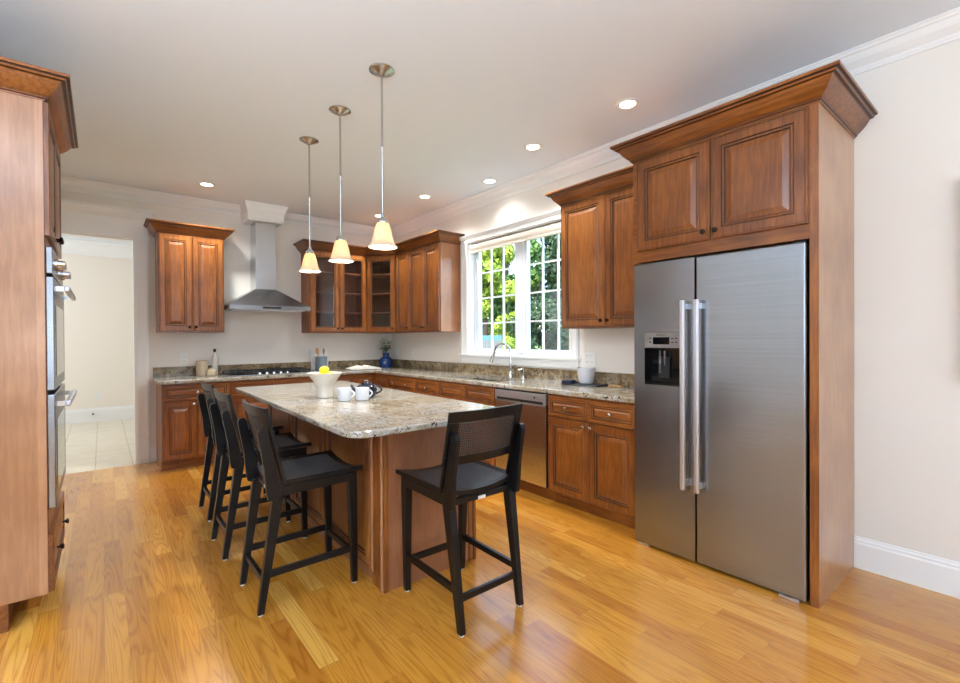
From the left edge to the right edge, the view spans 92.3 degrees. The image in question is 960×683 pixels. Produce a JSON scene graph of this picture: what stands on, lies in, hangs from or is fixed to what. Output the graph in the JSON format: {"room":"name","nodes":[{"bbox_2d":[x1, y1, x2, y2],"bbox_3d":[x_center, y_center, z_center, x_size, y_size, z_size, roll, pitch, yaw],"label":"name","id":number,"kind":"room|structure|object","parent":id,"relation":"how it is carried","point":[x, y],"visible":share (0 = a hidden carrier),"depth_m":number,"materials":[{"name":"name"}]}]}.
{"room":"kitchen","nodes":[
{"label":"kitchen","id":0,"kind":"room"},
{"bbox_2d":[59,253,133,409],"bbox_3d":[-5.484,-0.145,5.894,4.200,2.917,3.810,-1,0,-39],"label":"wall","id":1,"kind":"structure","parent":0,"point":[98,326],"depth_m":7.58,"materials":[{"name":"paint"}]},
{"bbox_2d":[62,238,132,258],"bbox_3d":[-6.571,-1.499,7.200,4.000,0.211,0.168,-1,0,-39],"label":"crown molding","id":2,"kind":"structure","parent":1,"relation":"attached to","point":[70,246],"depth_m":7.49,"materials":[{"name":"white paint"}]},
{"bbox_2d":[96,391,101,398],"bbox_3d":[-6.252,0.877,7.568,0.075,0.118,0.008,-1,0,-39],"label":"wall outlet","id":3,"kind":"object","parent":1,"relation":"attached to","point":[98,393],"visible":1,"depth_m":7.56,"materials":[{"name":"white plastic"}]},
{"bbox_2d":[65,405,133,423],"bbox_3d":[-6.603,1.200,7.276,4.000,0.222,0.017,-1,0,-39],"label":"baseboard","id":4,"kind":"structure","parent":1,"relation":"attached to","point":[74,416],"depth_m":7.56,"materials":[{"name":"white paint"}]},
{"bbox_2d":[61,190,391,460],"bbox_3d":[-3.006,-0.157,5.540,4.284,2.917,0.120,-1,0,-39],"label":"wall","id":5,"kind":"structure","parent":0,"point":[247,337],"depth_m":5.58,"materials":[{"name":"white paint"}]},
{"bbox_2d":[61,199,154,463],"bbox_3d":[-4.055,-0.037,4.626,1.314,2.701,0.205,-1,0,-39],"label":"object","id":6,"kind":"structure","parent":5,"relation":"in","point":[78,218],"depth_m":4.91,"materials":[{"name":"white paint"}]},
{"bbox_2d":[61,176,240,215],"bbox_3d":[-3.008,-1.550,4.016,2.130,0.111,2.230,-1,0,-39],"label":"crown molding","id":7,"kind":"structure","parent":5,"relation":"attached to","point":[67,183],"depth_m":4.93,"materials":[{"name":"white paint"}]},
{"bbox_2d":[150,445,155,462],"bbox_3d":[-3.548,1.219,5.010,0.055,0.178,0.017,-1,0,-39],"label":"baseboard","id":8,"kind":"structure","parent":5,"relation":"attached to","point":[152,448],"depth_m":5.00,"materials":[{"name":"white paint"}]},
{"bbox_2d":[180,353,187,363],"bbox_3d":[-3.332,0.194,5.190,0.075,0.118,0.008,-1,0,-39],"label":"wall outlet","id":9,"kind":"object","parent":5,"relation":"attached to","point":[184,356],"visible":1,"depth_m":5.19,"materials":[{"name":"white plastic"}]},
{"bbox_2d":[143,218,234,332],"bbox_3d":[-3.174,-0.674,5.064,0.812,1.149,0.398,-1,0,-39],"label":"upper cabinet","id":10,"kind":"object","parent":5,"relation":"attached to","point":[189,258],"visible":1,"depth_m":4.95,"materials":[{"name":"brown wood"}]},
{"bbox_2d":[240,200,287,228],"bbox_3d":[-2.611,-1.517,5.556,0.476,0.203,0.351,-1,0,-39],"label":"trim","id":11,"kind":"structure","parent":5,"relation":"attached to","point":[251,211],"depth_m":5.44,"materials":[{"name":"white paint"}]},
{"bbox_2d":[224,221,310,312],"bbox_3d":[-2.554,-0.893,5.505,0.882,1.066,0.502,-1,0,-39],"label":"range hood","id":12,"kind":"object","parent":5,"relation":"attached to","point":[263,296],"visible":0.95,"depth_m":5.47,"materials":[{"name":"silver metal"}]},
{"bbox_2d":[293,239,366,332],"bbox_3d":[-1.945,-0.688,6.072,0.872,1.149,0.398,-1,0,-39],"label":"upper cabinet","id":13,"kind":"object","parent":5,"relation":"attached to","point":[336,296],"visible":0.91,"depth_m":6.14,"materials":[{"name":"brown wood"}]},
{"bbox_2d":[316,271,360,277],"bbox_3d":[-1.946,-0.901,6.149,0.733,0.016,0.258,-1,0,-39],"label":"shelf","id":14,"kind":"object","parent":13,"relation":"attached to","point":[324,274],"depth_m":6.18,"materials":[{"name":"brown wood"}]},
{"bbox_2d":[316,291,360,295],"bbox_3d":[-1.945,-0.641,6.150,0.733,0.016,0.258,-1,0,-39],"label":"shelf","id":15,"kind":"object","parent":13,"relation":"attached to","point":[318,293],"depth_m":6.20,"materials":[{"name":"brown wood"}]},
{"bbox_2d":[316,311,360,314],"bbox_3d":[-1.943,-0.382,6.152,0.733,0.016,0.258,-1,0,-39],"label":"shelf","id":16,"kind":"object","parent":13,"relation":"attached to","point":[317,312],"depth_m":6.18,"materials":[{"name":"brown wood"}]},
{"bbox_2d":[153,359,634,386],"bbox_3d":[-1.022,0.326,4.216,2.902,0.106,4.443,-1,0,-39],"label":"backsplash","id":17,"kind":"structure","parent":5,"relation":"attached to","point":[624,379],"depth_m":5.19,"materials":[{"name":"stone"}]},
{"bbox_2d":[0,0,959,244],"bbox_3d":[-2.160,-1.727,2.558,7.134,0.250,13.500,-1,0,-39],"label":"ceiling","id":18,"kind":"structure","parent":0,"point":[169,96],"depth_m":2.82,"materials":[{"name":"paint"}]},
{"bbox_2d":[198,182,215,186],"bbox_3d":[-2.803,-1.609,4.734,0.166,0.006,0.166,-1,0,-39],"label":"recessed light","id":19,"kind":"object","parent":18,"relation":"in","point":[204,184],"visible":1,"depth_m":4.72,"materials":[{"name":"white glass"}]},
{"bbox_2d":[299,136,320,272],"bbox_3d":[-1.367,-1.086,3.701,0.175,1.053,0.175,-1,0,-39],"label":"pendant light","id":20,"kind":"object","parent":18,"relation":"hanging from","point":[309,264],"visible":1,"depth_m":3.68,"materials":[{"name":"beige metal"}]},
{"bbox_2d":[328,105,353,262],"bbox_3d":[-0.974,-1.086,3.222,0.175,1.053,0.175,-1,0,-39],"label":"pendant light","id":21,"kind":"object","parent":18,"relation":"hanging from","point":[340,253],"visible":1,"depth_m":3.20,"materials":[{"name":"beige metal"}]},
{"bbox_2d":[368,63,397,249],"bbox_3d":[-0.581,-1.085,2.743,0.175,1.053,0.175,-1,0,-39],"label":"pendant light","id":22,"kind":"object","parent":18,"relation":"hanging from","point":[382,239],"visible":1,"depth_m":2.72,"materials":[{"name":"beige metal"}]},
{"bbox_2d":[417,194,431,198],"bbox_3d":[-0.620,-1.624,5.180,0.166,0.006,0.166,-1,0,-39],"label":"recessed light","id":23,"kind":"object","parent":18,"relation":"in","point":[422,196],"visible":1,"depth_m":5.17,"materials":[{"name":"white glass"}]},
{"bbox_2d":[482,178,497,183],"bbox_3d":[0.098,-1.625,4.683,0.166,0.006,0.166,-1,0,-39],"label":"recessed light","id":24,"kind":"object","parent":18,"relation":"in","point":[488,180],"visible":1,"depth_m":4.68,"materials":[{"name":"white glass"}]},
{"bbox_2d":[523,143,542,150],"bbox_3d":[0.443,-1.621,3.853,0.166,0.006,0.166,-1,0,-39],"label":"recessed light","id":25,"kind":"object","parent":18,"relation":"in","point":[530,146],"visible":1,"depth_m":3.84,"materials":[{"name":"white glass"}]},
{"bbox_2d":[615,98,639,109],"bbox_3d":[1.010,-1.620,3.154,0.166,0.006,0.166,-1,0,-39],"label":"recessed light","id":26,"kind":"object","parent":18,"relation":"in","point":[628,103],"visible":1,"depth_m":3.15,"materials":[{"name":"white glass"}]},
{"bbox_2d":[0,418,959,682],"bbox_3d":[-2.066,1.345,2.641,6.934,0.060,13.100,-1,0,-39],"label":"floor","id":27,"kind":"structure","parent":0,"point":[143,592],"depth_m":2.21,"materials":[{"name":"brown wood"}]},
{"bbox_2d":[0,56,77,633],"bbox_3d":[-2.503,0.038,2.335,0.702,2.562,1.025,-1,0,-39],"label":"tall cabinet","id":28,"kind":"object","parent":27,"relation":"on","point":[38,124],"visible":0.97,"depth_m":2.13,"materials":[{"name":"brown wood"}]},
{"bbox_2d":[45,247,76,507],"bbox_3d":[-2.493,0.178,2.343,0.648,1.258,0.771,-1,0,-39],"label":"double wall oven","id":29,"kind":"object","parent":28,"relation":"in","point":[55,273],"visible":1,"depth_m":2.28,"materials":[{"name":"silver metal"}]},
{"bbox_2d":[156,381,229,470],"bbox_3d":[-3.095,0.865,4.981,0.609,0.882,0.628,-1,0,-39],"label":"base cabinet","id":30,"kind":"object","parent":27,"relation":"on","point":[181,440],"visible":0.6,"depth_m":4.70,"materials":[{"name":"brown wood"}]},
{"bbox_2d":[152,359,634,403],"bbox_3d":[-1.024,0.345,4.214,2.908,0.144,4.443,-1,0,-39],"label":"countertop","id":31,"kind":"structure","parent":30,"relation":"on","point":[542,380],"depth_m":4.93,"materials":[{"name":"stone"}]},
{"bbox_2d":[196,360,207,375],"bbox_3d":[-3.130,0.297,5.194,0.118,0.174,0.118,-1,0,-39],"label":"canister","id":32,"kind":"object","parent":31,"relation":"on","point":[201,365],"visible":0.99,"depth_m":5.15,"materials":[{"name":"beige ceramic"}]},
{"bbox_2d":[207,368,215,375],"bbox_3d":[-3.021,0.338,5.192,0.094,0.090,0.094,-1,0,-39],"label":"storage jar","id":33,"kind":"object","parent":31,"relation":"on","point":[210,372],"visible":1,"depth_m":5.16,"materials":[{"name":"beige ceramic"}]},
{"bbox_2d":[212,349,217,374],"bbox_3d":[-3.047,0.233,5.301,0.062,0.300,0.062,-1,0,-39],"label":"bottle","id":34,"kind":"object","parent":31,"relation":"on","point":[214,357],"visible":0.88,"depth_m":5.28,"materials":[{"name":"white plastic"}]},
{"bbox_2d":[220,367,311,376],"bbox_3d":[-2.506,0.355,5.447,0.910,0.048,0.500,-1,0,-39],"label":"gas cooktop","id":35,"kind":"object","parent":31,"relation":"in","point":[291,370],"visible":0.99,"depth_m":5.33,"materials":[{"name":"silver metal"}]},
{"bbox_2d":[310,350,327,369],"bbox_3d":[-2.132,0.242,6.125,0.230,0.259,0.042,-1,0,-39],"label":"cutting board","id":36,"kind":"object","parent":31,"relation":"on","point":[313,354],"visible":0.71,"depth_m":6.08,"materials":[{"name":"white stone"}]},
{"bbox_2d":[315,356,326,370],"bbox_3d":[-2.062,0.284,5.993,0.154,0.178,0.154,-1,0,-39],"label":"utensil crock","id":37,"kind":"object","parent":31,"relation":"on","point":[320,361],"visible":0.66,"depth_m":5.93,"materials":[{"name":"grey ceramic"}]},
{"bbox_2d":[346,365,380,369],"bbox_3d":[-1.552,0.344,6.152,0.410,0.049,0.260,-1,0,-33],"label":"open book","id":38,"kind":"object","parent":31,"relation":"on","point":[357,367],"visible":0.99,"depth_m":6.06,"materials":[{"name":"white paper"}]},
{"bbox_2d":[380,353,391,366],"bbox_3d":[-1.340,0.262,6.572,0.174,0.205,0.174,-1,0,-39],"label":"flower vase","id":39,"kind":"object","parent":31,"relation":"on","point":[385,361],"visible":0.98,"depth_m":6.51,"materials":[{"name":"ceramic"}]},
{"bbox_2d":[473,378,501,381],"bbox_3d":[0.065,0.499,4.673,0.396,0.182,0.816,-1,0,-39],"label":"sink","id":40,"kind":"object","parent":31,"relation":"in","point":[473,378],"visible":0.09,"depth_m":4.95,"materials":[{"name":"silver metal"}]},
{"bbox_2d":[489,342,515,377],"bbox_3d":[0.240,0.189,4.779,0.321,0.358,0.065,0,0,33],"label":"kitchen faucet","id":41,"kind":"object","parent":31,"relation":"on","point":[511,373],"visible":1,"depth_m":4.73,"materials":[{"name":"silver metal"}]},
{"bbox_2d":[518,368,524,377],"bbox_3d":[0.415,0.317,4.612,0.076,0.100,0.044,0,0,6],"label":"sprayer","id":42,"kind":"object","parent":31,"relation":"on","point":[522,369],"visible":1,"depth_m":4.60,"materials":[{"name":"silver metal"}]},
{"bbox_2d":[562,382,607,386],"bbox_3d":[0.889,0.364,3.919,0.330,0.010,0.200,0,1,43],"label":"serving tray","id":43,"kind":"object","parent":31,"relation":"on","point":[578,383],"visible":0.72,"depth_m":3.85,"materials":[{"name":"grey metal"}]},
{"bbox_2d":[561,379,577,383],"bbox_3d":[0.770,0.346,3.977,0.100,0.026,0.150,0,0,31],"label":"folded cloth","id":44,"kind":"object","parent":43,"relation":"on","point":[567,381],"visible":1,"depth_m":3.94,"materials":[{"name":"blue fabric"}]},
{"bbox_2d":[577,367,594,383],"bbox_3d":[0.909,0.291,3.948,0.154,0.135,0.154,-1,0,-39],"label":"bowl","id":45,"kind":"object","parent":43,"relation":"on","point":[586,375],"visible":1,"depth_m":3.89,"materials":[{"name":"ceramic"}]},
{"bbox_2d":[608,384,623,387],"bbox_3d":[1.107,0.362,3.755,0.040,0.014,0.130,-1,0,-31],"label":"wooden block","id":46,"kind":"object","parent":31,"relation":"on","point":[611,385],"visible":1,"depth_m":3.73,"materials":[{"name":"brown wood"}]},
{"bbox_2d":[197,381,282,521],"bbox_3d":[-1.899,0.810,3.656,0.523,0.995,0.444,-1,0,-39],"label":"bar stool","id":47,"kind":"object","parent":27,"relation":"on","point":[208,429],"visible":0.53,"depth_m":3.63,"materials":[{"name":"black paint"}]},
{"bbox_2d":[209,389,311,560],"bbox_3d":[-1.457,0.811,3.062,0.523,0.995,0.444,-1,0,-39],"label":"bar stool","id":48,"kind":"object","parent":27,"relation":"on","point":[229,447],"visible":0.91,"depth_m":3.00,"materials":[{"name":"black paint"}]},
{"bbox_2d":[230,377,312,456],"bbox_3d":[-2.505,0.858,5.465,0.913,0.882,0.628,-1,0,-39],"label":"base cabinet","id":49,"kind":"object","parent":27,"relation":"on","point":[236,397],"visible":0.09,"depth_m":5.09,"materials":[{"name":"brown wood"}]},
{"bbox_2d":[237,399,362,616],"bbox_3d":[-0.976,0.812,2.499,0.523,0.995,0.444,-1,0,-39],"label":"bar stool","id":50,"kind":"object","parent":27,"relation":"on","point":[324,469],"visible":1,"depth_m":2.46,"materials":[{"name":"black paint"}]},
{"bbox_2d":[336,374,353,382],"bbox_3d":[-1.958,0.852,5.915,0.499,0.882,0.628,-1,0,-39],"label":"base cabinet","id":51,"kind":"object","parent":27,"relation":"on","point":[347,377],"visible":0.03,"depth_m":5.79,"materials":[{"name":"brown wood"}]},
{"bbox_2d":[354,373,373,383],"bbox_3d":[-1.660,0.849,6.159,0.268,0.882,0.628,-1,0,-39],"label":"base cabinet","id":52,"kind":"object","parent":27,"relation":"on","point":[358,378],"visible":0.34,"depth_m":5.93,"materials":[{"name":"brown wood"}]},
{"bbox_2d":[235,381,510,593],"bbox_3d":[-0.951,0.847,3.265,1.006,0.914,2.497,-1,0,-39],"label":"kitchen island","id":53,"kind":"object","parent":27,"relation":"on","point":[389,431],"visible":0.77,"depth_m":2.58,"materials":[{"name":"brown wood"}]},
{"bbox_2d":[307,372,341,397],"bbox_3d":[-1.089,0.305,3.240,0.232,0.172,0.232,-1,0,-39],"label":"fruit bowl","id":54,"kind":"object","parent":53,"relation":"on","point":[324,383],"visible":0.99,"depth_m":3.19,"materials":[{"name":"white ceramic"}]},
{"bbox_3d":[-1.103,0.242,3.202,0.056,0.056,0.076,0,0,5],"label":"lemon","id":55,"kind":"object","parent":54,"relation":"in","visible":0},
{"bbox_2d":[319,366,328,373],"bbox_3d":[-1.092,0.199,3.235,0.063,0.056,0.061,0,0,-9],"label":"lemon","id":56,"kind":"object","parent":55,"relation":"on","point":[324,369],"visible":0.97,"depth_m":3.21,"materials":[{"name":"yellow food"}]},
{"bbox_2d":[337,387,354,400],"bbox_3d":[-0.892,0.349,3.046,0.103,0.085,0.092,0,0,33],"label":"coffee mug","id":57,"kind":"object","parent":53,"relation":"on","point":[343,393],"visible":1,"depth_m":3.02,"materials":[{"name":"white ceramic"}]},
{"bbox_2d":[355,387,372,400],"bbox_3d":[-0.777,0.348,3.070,0.103,0.085,0.092,0,0,8],"label":"coffee mug","id":58,"kind":"object","parent":53,"relation":"on","point":[362,393],"visible":1,"depth_m":3.04,"materials":[{"name":"white ceramic"}]},
{"bbox_2d":[350,380,382,397],"bbox_3d":[-0.797,0.329,3.233,0.178,0.121,0.146,0,0,33],"label":"teapot","id":59,"kind":"object","parent":53,"relation":"on","point":[373,387],"visible":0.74,"depth_m":3.21,"materials":[{"name":"silver metal"}]},
{"bbox_2d":[235,381,510,437],"bbox_3d":[-0.954,0.406,3.263,1.006,0.030,2.497,-1,0,-39],"label":"island countertop","id":60,"kind":"structure","parent":53,"relation":"on","point":[391,411],"depth_m":2.71,"materials":[{"name":"stone"}]},
{"bbox_2d":[374,373,387,387],"bbox_3d":[-1.056,0.846,6.053,0.630,0.882,0.394,-1,0,-39],"label":"base cabinet","id":61,"kind":"object","parent":27,"relation":"on","point":[380,380],"visible":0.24,"depth_m":5.85,"materials":[{"name":"brown wood"}]},
{"bbox_2d":[387,375,416,392],"bbox_3d":[-0.721,0.847,5.645,0.630,0.882,0.659,-1,0,-39],"label":"base cabinet","id":62,"kind":"object","parent":27,"relation":"on","point":[402,383],"visible":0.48,"depth_m":5.45,"materials":[{"name":"brown wood"}]},
{"bbox_2d":[415,378,439,396],"bbox_3d":[-0.361,0.848,5.206,0.630,0.882,0.473,-1,0,-39],"label":"base cabinet","id":63,"kind":"object","parent":27,"relation":"on","point":[422,386],"visible":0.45,"depth_m":5.01,"materials":[{"name":"brown wood"}]},
{"bbox_2d":[396,403,524,637],"bbox_3d":[-0.102,0.808,2.350,0.444,0.995,0.523,-1,0,-39],"label":"bar stool","id":64,"kind":"object","parent":27,"relation":"on","point":[466,477],"visible":1,"depth_m":2.25,"materials":[{"name":"black paint"}]},
{"bbox_2d":[439,381,497,465],"bbox_3d":[0.071,0.849,4.679,0.630,0.882,0.885,-1,0,-39],"label":"base cabinet","id":65,"kind":"object","parent":27,"relation":"on","point":[479,394],"visible":0.16,"depth_m":4.41,"materials":[{"name":"brown wood"}]},
{"bbox_2d":[495,388,555,500],"bbox_3d":[0.562,0.854,4.099,0.606,0.872,0.632,-1,0,-39],"label":"dishwasher","id":66,"kind":"object","parent":27,"relation":"on","point":[534,414],"visible":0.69,"depth_m":3.80,"materials":[{"name":"silver metal"}]},
{"bbox_2d":[548,394,634,528],"bbox_3d":[1.011,0.851,3.534,0.630,0.882,0.807,-1,0,-39],"label":"base cabinet","id":67,"kind":"object","parent":27,"relation":"on","point":[591,442],"visible":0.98,"depth_m":3.33,"materials":[{"name":"brown wood"}]},
{"bbox_2d":[634,240,809,603],"bbox_3d":[1.522,0.397,2.799,0.722,1.787,0.934,-1,0,-39],"label":"refrigerator","id":68,"kind":"object","parent":27,"relation":"on","point":[722,341],"visible":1,"depth_m":2.53,"materials":[{"name":"silver metal"}]},
{"bbox_2d":[610,60,877,608],"bbox_3d":[1.531,0.012,2.787,0.761,2.562,1.211,-1,0,-39],"label":"tall cabinet","id":69,"kind":"object","parent":27,"relation":"on","point":[773,165],"visible":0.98,"depth_m":2.42,"materials":[{"name":"brown wood"}]},
{"bbox_2d":[392,39,959,561],"bbox_3d":[1.686,-0.170,3.356,0.200,2.917,9.450,-1,0,-39],"label":"wall","id":70,"kind":"structure","parent":0,"point":[907,156],"depth_m":2.49,"materials":[{"name":"white paint"}]},
{"bbox_2d":[366,247,396,332],"bbox_3d":[-1.321,-0.693,6.384,0.594,1.149,0.706,-1,0,-39],"label":"upper cabinet","id":71,"kind":"object","parent":70,"relation":"attached to","point":[380,264],"visible":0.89,"depth_m":6.24,"materials":[{"name":"brown wood"}]},
{"bbox_2d":[372,273,389,279],"bbox_3d":[-1.312,-0.907,6.412,0.475,0.016,0.593,-1,0,-39],"label":"shelf","id":72,"kind":"object","parent":71,"relation":"attached to","point":[374,276],"depth_m":6.38,"materials":[{"name":"brown wood"}]},
{"bbox_2d":[372,293,389,297],"bbox_3d":[-1.311,-0.647,6.414,0.475,0.016,0.593,-1,0,-39],"label":"shelf","id":73,"kind":"object","parent":71,"relation":"attached to","point":[374,295],"depth_m":6.40,"materials":[{"name":"brown wood"}]},
{"bbox_2d":[373,312,389,315],"bbox_3d":[-1.309,-0.387,6.416,0.475,0.016,0.593,-1,0,-39],"label":"shelf","id":74,"kind":"object","parent":71,"relation":"attached to","point":[374,313],"depth_m":6.47,"materials":[{"name":"brown wood"}]},
{"bbox_2d":[394,230,464,332],"bbox_3d":[-0.678,-0.693,5.769,0.382,1.149,1.120,-1,0,-39],"label":"upper cabinet","id":75,"kind":"object","parent":70,"relation":"attached to","point":[428,264],"visible":1,"depth_m":5.52,"materials":[{"name":"brown wood"}]},
{"bbox_2d":[457,208,580,368],"bbox_3d":[0.392,-0.492,4.878,0.245,1.478,1.805,-1,0,-39],"label":"window","id":76,"kind":"structure","parent":70,"relation":"in","point":[472,351],"depth_m":4.88,"materials":[{"name":"white paint"}]},
{"bbox_2d":[470,222,560,253],"bbox_3d":[0.381,-1.077,4.838,0.104,0.116,1.479,-1,0,-39],"label":"roller shade","id":77,"kind":"object","parent":76,"relation":"attached to","point":[552,229],"visible":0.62,"depth_m":4.75,"materials":[{"name":"beige fabric"}]},
{"bbox_2d":[584,352,594,365],"bbox_3d":[0.967,0.153,4.073,0.008,0.118,0.118,-1,0,-39],"label":"wall outlet","id":78,"kind":"object","parent":70,"relation":"attached to","point":[589,357],"visible":1,"depth_m":4.07,"materials":[{"name":"white plastic"}]},
{"bbox_2d":[545,165,636,328],"bbox_3d":[1.031,-0.687,3.686,0.382,1.154,1.022,-1,0,-39],"label":"upper cabinet","id":79,"kind":"object","parent":70,"relation":"attached to","point":[597,228],"visible":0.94,"depth_m":3.63,"materials":[{"name":"brown wood"}]},
{"bbox_2d":[284,6,959,237],"bbox_3d":[1.032,-1.565,2.745,1.564,0.111,9.320,-1,0,-39],"label":"crown molding","id":80,"kind":"structure","parent":70,"relation":"attached to","point":[943,28],"depth_m":3.43,"materials":[{"name":"white paint"}]},
{"bbox_2d":[854,535,959,598],"bbox_3d":[3.373,1.204,1.148,0.017,0.178,3.872,-1,0,-39],"label":"baseboard","id":81,"kind":"structure","parent":70,"relation":"attached to","point":[930,572],"depth_m":2.46,"materials":[{"name":"white paint"}]},
{"label":"outside","id":82,"kind":"structure","parent":0,"visible":0},
{"bbox_3d":[60.856,-0.475,243.971,396.400,0.350,600.000,-1,0,-39],"label":"ground","id":83,"kind":"structure","parent":82,"visible":0},
{"bbox_2d":[482,335,501,348],"bbox_3d":[-0.043,0.518,11.931,0.060,1.350,1.800,-1,0,-39],"label":"picket fence","id":84,"kind":"object","parent":83,"relation":"on","point":[486,339],"visible":0.19,"depth_m":11.56,"materials":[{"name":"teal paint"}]},
{"bbox_2d":[482,245,514,348],"bbox_3d":[0.013,-1.153,14.903,2.847,4.758,2.465,0,0,7],"label":"maple tree","id":85,"kind":"object","parent":83,"relation":"on","point":[497,252],"visible":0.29,"depth_m":14.34,"materials":[{"name":"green plant"}]},
{"bbox_2d":[493,311,514,348],"bbox_3d":[0.834,0.201,12.640,1.166,2.068,1.342,-1,0,-39],"label":"shrub","id":86,"kind":"object","parent":83,"relation":"on","point":[497,328],"visible":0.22,"depth_m":12.34,"materials":[{"name":"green plant"}]},
{"bbox_2d":[508,244,514,280],"bbox_3d":[0.709,-2.715,22.689,3.391,7.797,3.413,0,0,-19],"label":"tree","id":87,"kind":"object","parent":83,"relation":"on","point":[509,264],"visible":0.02,"depth_m":22.46,"materials":[{"name":"green plant"}]},
{"bbox_2d":[482,239,541,334],"bbox_3d":[1.151,-2.535,17.859,3.311,7.485,3.197,-1,0,-39],"label":"tree","id":88,"kind":"object","parent":83,"relation":"on","point":[535,247],"visible":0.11,"depth_m":16.95,"materials":[{"name":"green plant"}]},
{"bbox_2d":[508,238,539,310],"bbox_3d":[1.938,-3.876,26.656,4.624,10.028,3.702,-1,0,-39],"label":"tree","id":89,"kind":"object","parent":83,"relation":"on","point":[533,260],"visible":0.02,"depth_m":26.73,"materials":[{"name":"green plant"}]},
{"bbox_2d":[505,296,568,349],"bbox_3d":[1.398,0.143,9.600,1.882,2.217,1.751,-1,0,-39],"label":"shrub","id":90,"kind":"object","parent":83,"relation":"on","point":[536,327],"visible":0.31,"depth_m":9.67,"materials":[{"name":"green plant"}]},
{"bbox_2d":[531,235,564,346],"bbox_3d":[2.918,-1.555,14.616,2.621,5.532,2.360,0,0,10],"label":"tree","id":91,"kind":"object","parent":83,"relation":"on","point":[547,240],"visible":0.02,"depth_m":14.23,"materials":[{"name":"green plant"}]},
{"bbox_2d":[537,233,560,327],"bbox_3d":[2.625,-1.074,11.921,2.378,4.609,2.353,0,0,27],"label":"tree","id":92,"kind":"object","parent":83,"relation":"on","point":[550,269],"visible":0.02,"depth_m":11.70,"materials":[{"name":"green plant"}]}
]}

